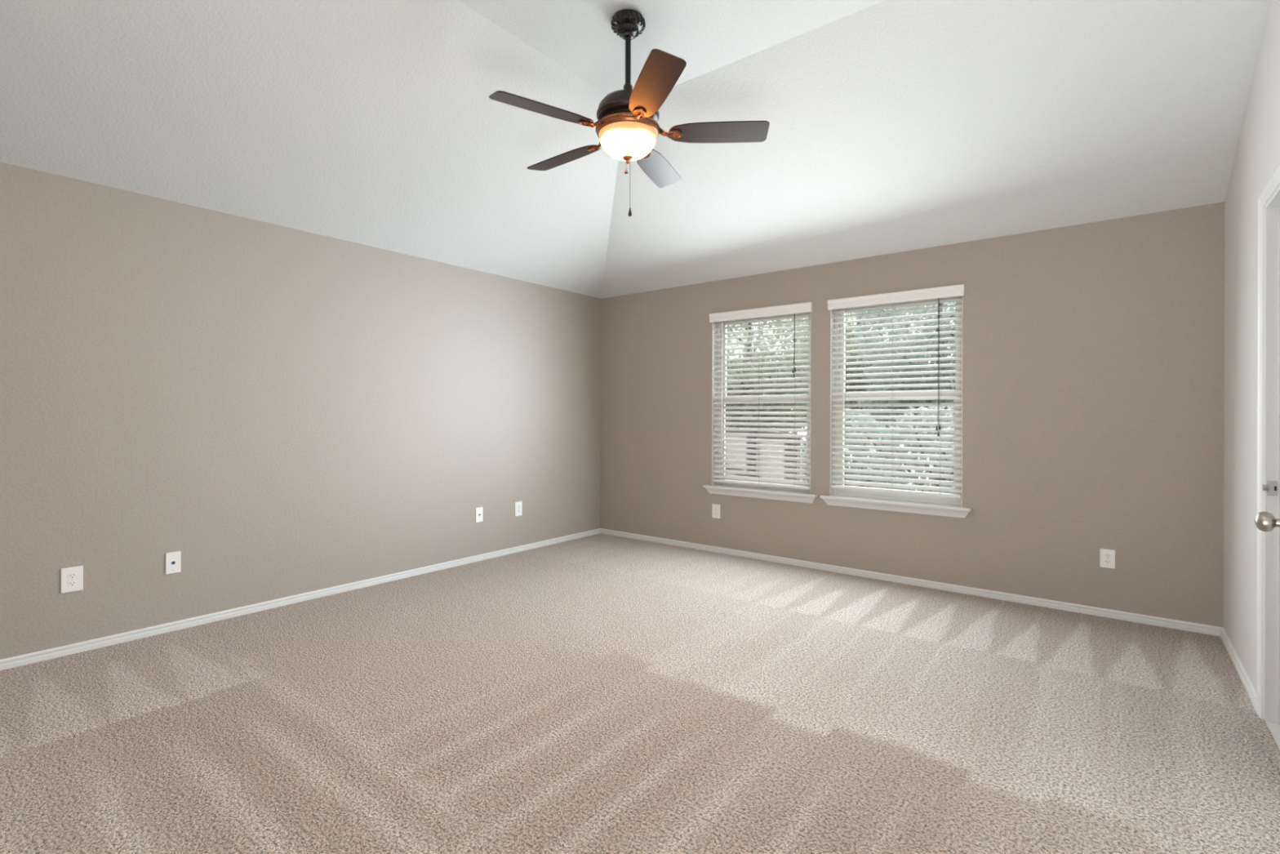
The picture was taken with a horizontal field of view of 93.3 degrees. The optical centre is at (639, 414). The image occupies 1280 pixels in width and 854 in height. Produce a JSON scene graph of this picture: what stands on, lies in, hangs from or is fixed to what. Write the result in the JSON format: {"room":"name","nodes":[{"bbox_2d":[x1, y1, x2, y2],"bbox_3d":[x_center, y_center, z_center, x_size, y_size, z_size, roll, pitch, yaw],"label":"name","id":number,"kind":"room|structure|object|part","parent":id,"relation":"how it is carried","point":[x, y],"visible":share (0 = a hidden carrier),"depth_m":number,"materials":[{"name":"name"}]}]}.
{"room":"empty bedroom","nodes":[
{"label":"empty bedroom","id":0,"kind":"room"},
{"bbox_2d":[0,161,600,659],"bbox_3d":[-2.846,-0.021,3.316,0.150,2.700,7.697,0,0,38],"label":"wall","id":1,"kind":"structure","parent":0,"point":[286,411],"depth_m":3.72,"materials":[{"name":"beige paint"}]},
{"bbox_2d":[60,565,83,593],"bbox_3d":[-2.917,0.849,3.102,0.009,0.126,0.084,0,0,38],"label":"wall outlet","id":2,"kind":"object","parent":1,"relation":"attached to","point":[72,578],"visible":1,"depth_m":3.10,"materials":[{"name":"white plastic"}]},
{"bbox_2d":[67,580,76,586],"bbox_3d":[-2.914,0.868,3.100,0.003,0.028,0.033,0,0,38],"label":"receptacle","id":3,"kind":"object","parent":2,"relation":"attached to","point":[70,583],"depth_m":3.10,"materials":[{"name":"grey plastic"}]},
{"bbox_2d":[67,572,76,578],"bbox_3d":[-2.914,0.829,3.100,0.003,0.028,0.033,0,0,38],"label":"receptacle","id":4,"kind":"object","parent":2,"relation":"attached to","point":[70,575],"depth_m":3.10,"materials":[{"name":"grey plastic"}]},
{"bbox_2d":[165,551,180,574],"bbox_3d":[-2.655,0.844,3.435,0.008,0.120,0.070,0,0,38],"label":"data plate","id":5,"kind":"object","parent":1,"relation":"attached to","point":[173,558],"visible":1,"depth_m":3.43,"materials":[{"name":"white plastic"}]},
{"bbox_2d":[0,528,600,670],"bbox_3d":[-2.785,1.205,3.265,0.016,0.048,7.697,0,0,38],"label":"baseboard","id":6,"kind":"structure","parent":1,"relation":"attached to","point":[33,657],"depth_m":3.72,"materials":[{"name":"white paint"}]},
{"bbox_2d":[475,506,483,522],"bbox_3d":[-1.351,0.847,5.088,0.016,0.122,0.072,0,0,38],"label":"cable plate","id":7,"kind":"object","parent":1,"relation":"attached to","point":[479,511],"visible":1,"depth_m":5.09,"materials":[{"name":"white plastic"}]},
{"bbox_2d":[515,501,522,515],"bbox_3d":[-1.091,0.849,5.425,0.009,0.128,0.080,0,0,38],"label":"wall outlet","id":8,"kind":"object","parent":1,"relation":"attached to","point":[518,505],"visible":1,"depth_m":5.42,"materials":[{"name":"white plastic"}]},
{"bbox_2d":[0,0,1270,298],"bbox_3d":[-0.937,-1.605,1.819,4.696,0.799,7.697,0,0,38],"label":"ceiling","id":9,"kind":"structure","parent":0,"point":[895,126],"depth_m":3.19,"materials":[{"name":"paint"}]},
{"bbox_2d":[488,8,769,216],"bbox_3d":[-0.092,-1.412,2.903,1.230,0.941,1.287,0,0,38],"label":"ceiling fan","id":10,"kind":"object","parent":9,"relation":"hanging from","point":[628,129],"visible":1,"depth_m":2.79,"materials":[{"name":"brown wood"}]},
{"bbox_3d":[-0.415,-1.331,2.641,0.467,0.006,0.143,0,13,-33],"label":"blade","id":11,"kind":"part","parent":10,"relation":"part of","materials":[{"name":"brown wood"}]},
{"bbox_3d":[-0.389,-1.331,3.142,0.467,0.006,0.143,0,13,39],"label":"blade","id":12,"kind":"part","parent":10,"relation":"part of","materials":[{"name":"brown wood"}]},
{"bbox_3d":[-0.058,-1.277,2.873,0.278,0.112,0.278,0,0,38],"label":"lamp shade","id":13,"kind":"part","parent":10,"relation":"part of","materials":[{"name":"white glass"}]},
{"bbox_3d":[-0.047,-0.962,2.872,0.017,0.041,0.017,0,0,38],"label":"pull knob","id":14,"kind":"part","parent":10,"relation":"part of","materials":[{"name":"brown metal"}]},
{"bbox_3d":[0.052,-1.330,2.462,0.143,0.006,0.467,14,-3,-15],"label":"blade","id":15,"kind":"part","parent":10,"relation":"part of","materials":[{"name":"brown wood"}]},
{"bbox_3d":[0.095,-1.330,3.271,0.143,0.006,0.467,-14,-5,20],"label":"blade","id":16,"kind":"part","parent":10,"relation":"part of","materials":[{"name":"brown wood"}]},
{"bbox_3d":[0.368,-1.329,2.851,0.467,0.006,0.143,0,-13,3],"label":"blade","id":17,"kind":"part","parent":10,"relation":"part of","materials":[{"name":"brown wood"}]},
{"bbox_2d":[0,533,1279,853],"bbox_3d":[-0.512,1.285,1.479,5.796,0.100,7.697,0,0,38],"label":"floor","id":18,"kind":"structure","parent":0,"point":[600,693],"depth_m":2.38,"materials":[{"name":"beige carpet"}]},
{"bbox_2d":[600,201,1224,626],"bbox_3d":[1.483,-0.009,4.904,4.996,2.700,0.150,0,0,38],"label":"wall","id":19,"kind":"structure","parent":0,"point":[1093,353],"depth_m":3.98,"materials":[{"name":"beige paint"}]},
{"bbox_2d":[711,503,719,518],"bbox_3d":[0.684,0.872,5.429,0.082,0.125,0.009,0,0,38],"label":"wall outlet","id":20,"kind":"object","parent":19,"relation":"attached to","point":[715,508],"visible":1,"depth_m":5.43,"materials":[{"name":"white plastic"}]},
{"bbox_2d":[702,311,817,502],"bbox_3d":[1.044,-0.084,5.209,1.052,1.602,0.203,0,0,38],"label":"window","id":21,"kind":"structure","parent":19,"relation":"in","point":[797,495],"depth_m":5.35,"materials":[{"name":"white plastic"}]},
{"bbox_3d":[1.024,0.653,5.186,1.052,0.020,0.143,0,0,38],"label":"sill","id":22,"kind":"part","parent":21,"relation":"part of","materials":[{"name":"white paint"}]},
{"bbox_2d":[709,302,812,489],"bbox_3d":[1.024,-0.146,5.184,0.952,1.514,0.095,0,0,38],"label":"window blind","id":23,"kind":"object","parent":21,"relation":"attached to","point":[800,308],"visible":0.95,"depth_m":5.16,"materials":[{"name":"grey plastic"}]},
{"bbox_3d":[0.766,-0.134,5.411,0.002,1.465,0.057,0,0,38],"label":"ladder cord","id":24,"kind":"part","parent":23,"relation":"part of","materials":[{"name":"white fabric"}]},
{"bbox_3d":[1.036,-0.133,5.199,0.002,1.465,0.057,0,0,38],"label":"ladder cord","id":25,"kind":"part","parent":23,"relation":"part of","materials":[{"name":"white fabric"}]},
{"bbox_3d":[1.034,0.600,5.199,0.908,0.022,0.052,0,0,38],"label":"rail","id":26,"kind":"part","parent":23,"relation":"part of","materials":[{"name":"white plastic"}]},
{"bbox_3d":[1.272,-0.583,4.963,0.031,0.504,0.008,0,0,38],"label":"lift cord","id":27,"kind":"part","parent":23,"relation":"part of","materials":[{"name":"grey fabric"}]},
{"bbox_3d":[1.291,-0.132,4.998,0.002,1.465,0.057,0,0,38],"label":"ladder cord","id":28,"kind":"part","parent":23,"relation":"part of","materials":[{"name":"white fabric"}]},
{"bbox_3d":[1.079,0.231,5.254,0.858,0.777,0.025,0,0,38],"label":"sash","id":29,"kind":"part","parent":21,"relation":"part of","materials":[{"name":"white plastic"}]},
{"bbox_3d":[1.098,-0.482,5.276,0.858,0.735,0.024,0,0,38],"label":"sash","id":30,"kind":"part","parent":21,"relation":"part of","materials":[{"name":"white plastic"}]},
{"bbox_2d":[819,296,972,518],"bbox_3d":[1.905,-0.082,4.533,1.062,1.602,0.203,0,0,38],"label":"window","id":31,"kind":"structure","parent":19,"relation":"in","point":[890,501],"depth_m":4.54,"materials":[{"name":"white plastic"}]},
{"bbox_3d":[1.885,0.655,4.509,1.062,0.020,0.143,0,0,38],"label":"sill","id":32,"kind":"part","parent":31,"relation":"part of","materials":[{"name":"white paint"}]},
{"bbox_2d":[827,284,964,497],"bbox_3d":[1.885,-0.158,4.507,0.962,1.486,0.095,0,0,38],"label":"window blind","id":33,"kind":"object","parent":31,"relation":"attached to","point":[953,291],"visible":0.98,"depth_m":4.48,"materials":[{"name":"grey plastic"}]},
{"bbox_3d":[1.624,-0.145,4.736,0.002,1.437,0.057,0,0,38],"label":"ladder cord","id":34,"kind":"part","parent":33,"relation":"part of","materials":[{"name":"white fabric"}]},
{"bbox_3d":[1.897,-0.144,4.522,0.002,1.437,0.057,0,0,38],"label":"ladder cord","id":35,"kind":"part","parent":33,"relation":"part of","materials":[{"name":"white fabric"}]},
{"bbox_3d":[1.895,0.574,4.522,0.918,0.022,0.052,0,0,38],"label":"rail","id":36,"kind":"part","parent":33,"relation":"part of","materials":[{"name":"white plastic"}]},
{"bbox_3d":[2.122,-0.353,4.294,0.022,0.959,0.007,0,0,38],"label":"lift cord","id":37,"kind":"part","parent":33,"relation":"part of","materials":[{"name":"white fabric"}]},
{"bbox_3d":[2.155,-0.143,4.319,0.002,1.437,0.057,0,0,38],"label":"ladder cord","id":38,"kind":"part","parent":33,"relation":"part of","materials":[{"name":"white fabric"}]},
{"bbox_3d":[1.940,0.234,4.577,0.868,0.777,0.025,0,0,38],"label":"sash","id":39,"kind":"part","parent":31,"relation":"part of","materials":[{"name":"white plastic"}]},
{"bbox_3d":[1.958,-0.480,4.599,0.868,0.735,0.024,0,0,38],"label":"sash","id":40,"kind":"part","parent":31,"relation":"part of","materials":[{"name":"white plastic"}]},
{"bbox_2d":[600,528,1223,635],"bbox_3d":[1.429,1.217,4.839,4.696,0.048,0.016,0,0,38],"label":"baseboard","id":41,"kind":"structure","parent":19,"relation":"attached to","point":[1144,619],"depth_m":4.21,"materials":[{"name":"white paint"}]},
{"bbox_2d":[1099,548,1115,568],"bbox_3d":[2.872,0.887,3.710,0.074,0.114,0.009,0,0,38],"label":"wall outlet","id":42,"kind":"object","parent":19,"relation":"attached to","point":[1107,556],"visible":1,"depth_m":3.71,"materials":[{"name":"white plastic"}]},
{"bbox_2d":[1104,559,1111,564],"bbox_3d":[2.870,0.906,3.707,0.033,0.028,0.003,0,0,38],"label":"receptacle","id":43,"kind":"object","parent":42,"relation":"attached to","point":[1106,561],"depth_m":3.71,"materials":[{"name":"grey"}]},
{"bbox_2d":[1104,552,1111,558],"bbox_3d":[2.870,0.868,3.707,0.033,0.028,0.003,0,0,38],"label":"receptacle","id":44,"kind":"object","parent":42,"relation":"attached to","point":[1107,555],"depth_m":3.71,"materials":[{"name":"grey plastic"}]},
{"bbox_2d":[1223,0,1279,749],"bbox_3d":[0.951,-0.360,0.333,0.115,3.400,7.697,0,0,38],"label":"wall","id":45,"kind":"structure","parent":0,"point":[1257,155],"depth_m":2.83,"materials":[{"name":"paint"}]},
{"bbox_2d":[1219,627,1256,711],"bbox_3d":[0.895,1.215,0.373,0.016,0.048,7.697,0,0,38],"label":"baseboard","id":46,"kind":"structure","parent":45,"relation":"attached to","point":[1241,670],"depth_m":2.88,"materials":[{"name":"white paint"}]},
{"bbox_2d":[1254,165,1279,724],"bbox_3d":[2.198,0.168,1.999,1.263,2.150,0.222,0,0,-44],"label":"door","id":47,"kind":"structure","parent":45,"relation":"in","point":[1267,520],"depth_m":2.45,"materials":[{"name":"white paint"}]},
{"bbox_3d":[1.737,0.297,1.659,0.066,0.066,0.068,0,0,-43],"label":"knob","id":48,"kind":"part","parent":47,"relation":"part of","materials":[{"name":"silver metal"}]},
{"bbox_3d":[2.549,0.299,2.443,0.044,0.060,0.026,0,0,38],"label":"strike plate","id":49,"kind":"part","parent":47,"relation":"part of","materials":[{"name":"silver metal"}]},
{"label":"outside","id":50,"kind":"structure","parent":0,"visible":0},
{"bbox_2d":[801,443,953,490],"bbox_3d":[11.467,2.070,22.690,70.000,0.100,40.143,0,0,38],"label":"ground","id":51,"kind":"structure","parent":50,"point":[900,445],"depth_m":24.41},
{"bbox_2d":[724,426,801,479],"bbox_3d":[1.231,1.085,9.685,0.158,1.810,7.776,0,0,-4],"label":"wooden fence","id":52,"kind":"object","parent":51,"relation":"on","point":[728,431],"visible":0.06,"depth_m":7.11,"materials":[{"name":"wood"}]},
{"bbox_3d":[1.272,0.800,9.702,0.040,0.090,7.746,0,0,-4],"label":"rail","id":53,"kind":"part","parent":52,"relation":"part of","materials":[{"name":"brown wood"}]},
{"bbox_3d":[1.357,1.086,7.376,0.100,1.810,0.100,0,0,-4],"label":"post","id":54,"kind":"part","parent":52,"relation":"part of","materials":[{"name":"brown wood"}]},
{"bbox_3d":[1.273,0.240,9.702,0.040,0.090,7.746,0,0,-4],"label":"rail","id":55,"kind":"part","parent":52,"relation":"part of","materials":[{"name":"brown wood"}]},
{"bbox_3d":[1.459,1.086,5.854,0.100,1.810,0.100,0,0,-4],"label":"post","id":56,"kind":"part","parent":52,"relation":"part of","materials":[{"name":"brown wood"}]},
{"bbox_2d":[724,316,808,432],"bbox_3d":[2.909,-0.855,16.032,3.715,5.708,2.868,0,0,38],"label":"leafy tree","id":57,"kind":"object","parent":51,"relation":"on","point":[785,325],"visible":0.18,"depth_m":15.11,"materials":[{"name":"green plant"}]},
{"bbox_2d":[788,407,904,487],"bbox_3d":[3.578,0.960,10.413,1.769,2.162,2.015,0,0,38],"label":"shrub","id":58,"kind":"object","parent":51,"relation":"on","point":[845,413],"visible":0.12,"depth_m":10.00,"materials":[{"name":"green plant"}]},
{"bbox_2d":[791,304,936,480],"bbox_3d":[6.687,-1.622,18.368,4.315,7.262,3.260,0,0,38],"label":"leafy tree","id":59,"kind":"object","parent":51,"relation":"on","point":[851,318],"visible":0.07,"depth_m":17.53,"materials":[{"name":"green plant"}]},
{"bbox_2d":[851,302,955,473],"bbox_3d":[6.671,-1.108,13.318,3.917,6.236,3.113,0,0,38],"label":"leafy tree","id":60,"kind":"object","parent":51,"relation":"on","point":[931,311],"visible":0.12,"depth_m":13.09,"materials":[{"name":"green plant"}]},
{"bbox_2d":[863,401,954,493],"bbox_3d":[4.212,0.962,8.516,1.830,2.283,2.009,0,0,38],"label":"shrub","id":61,"kind":"object","parent":51,"relation":"on","point":[911,407],"visible":0.16,"depth_m":8.37,"materials":[{"name":"green plant"}]}
]}

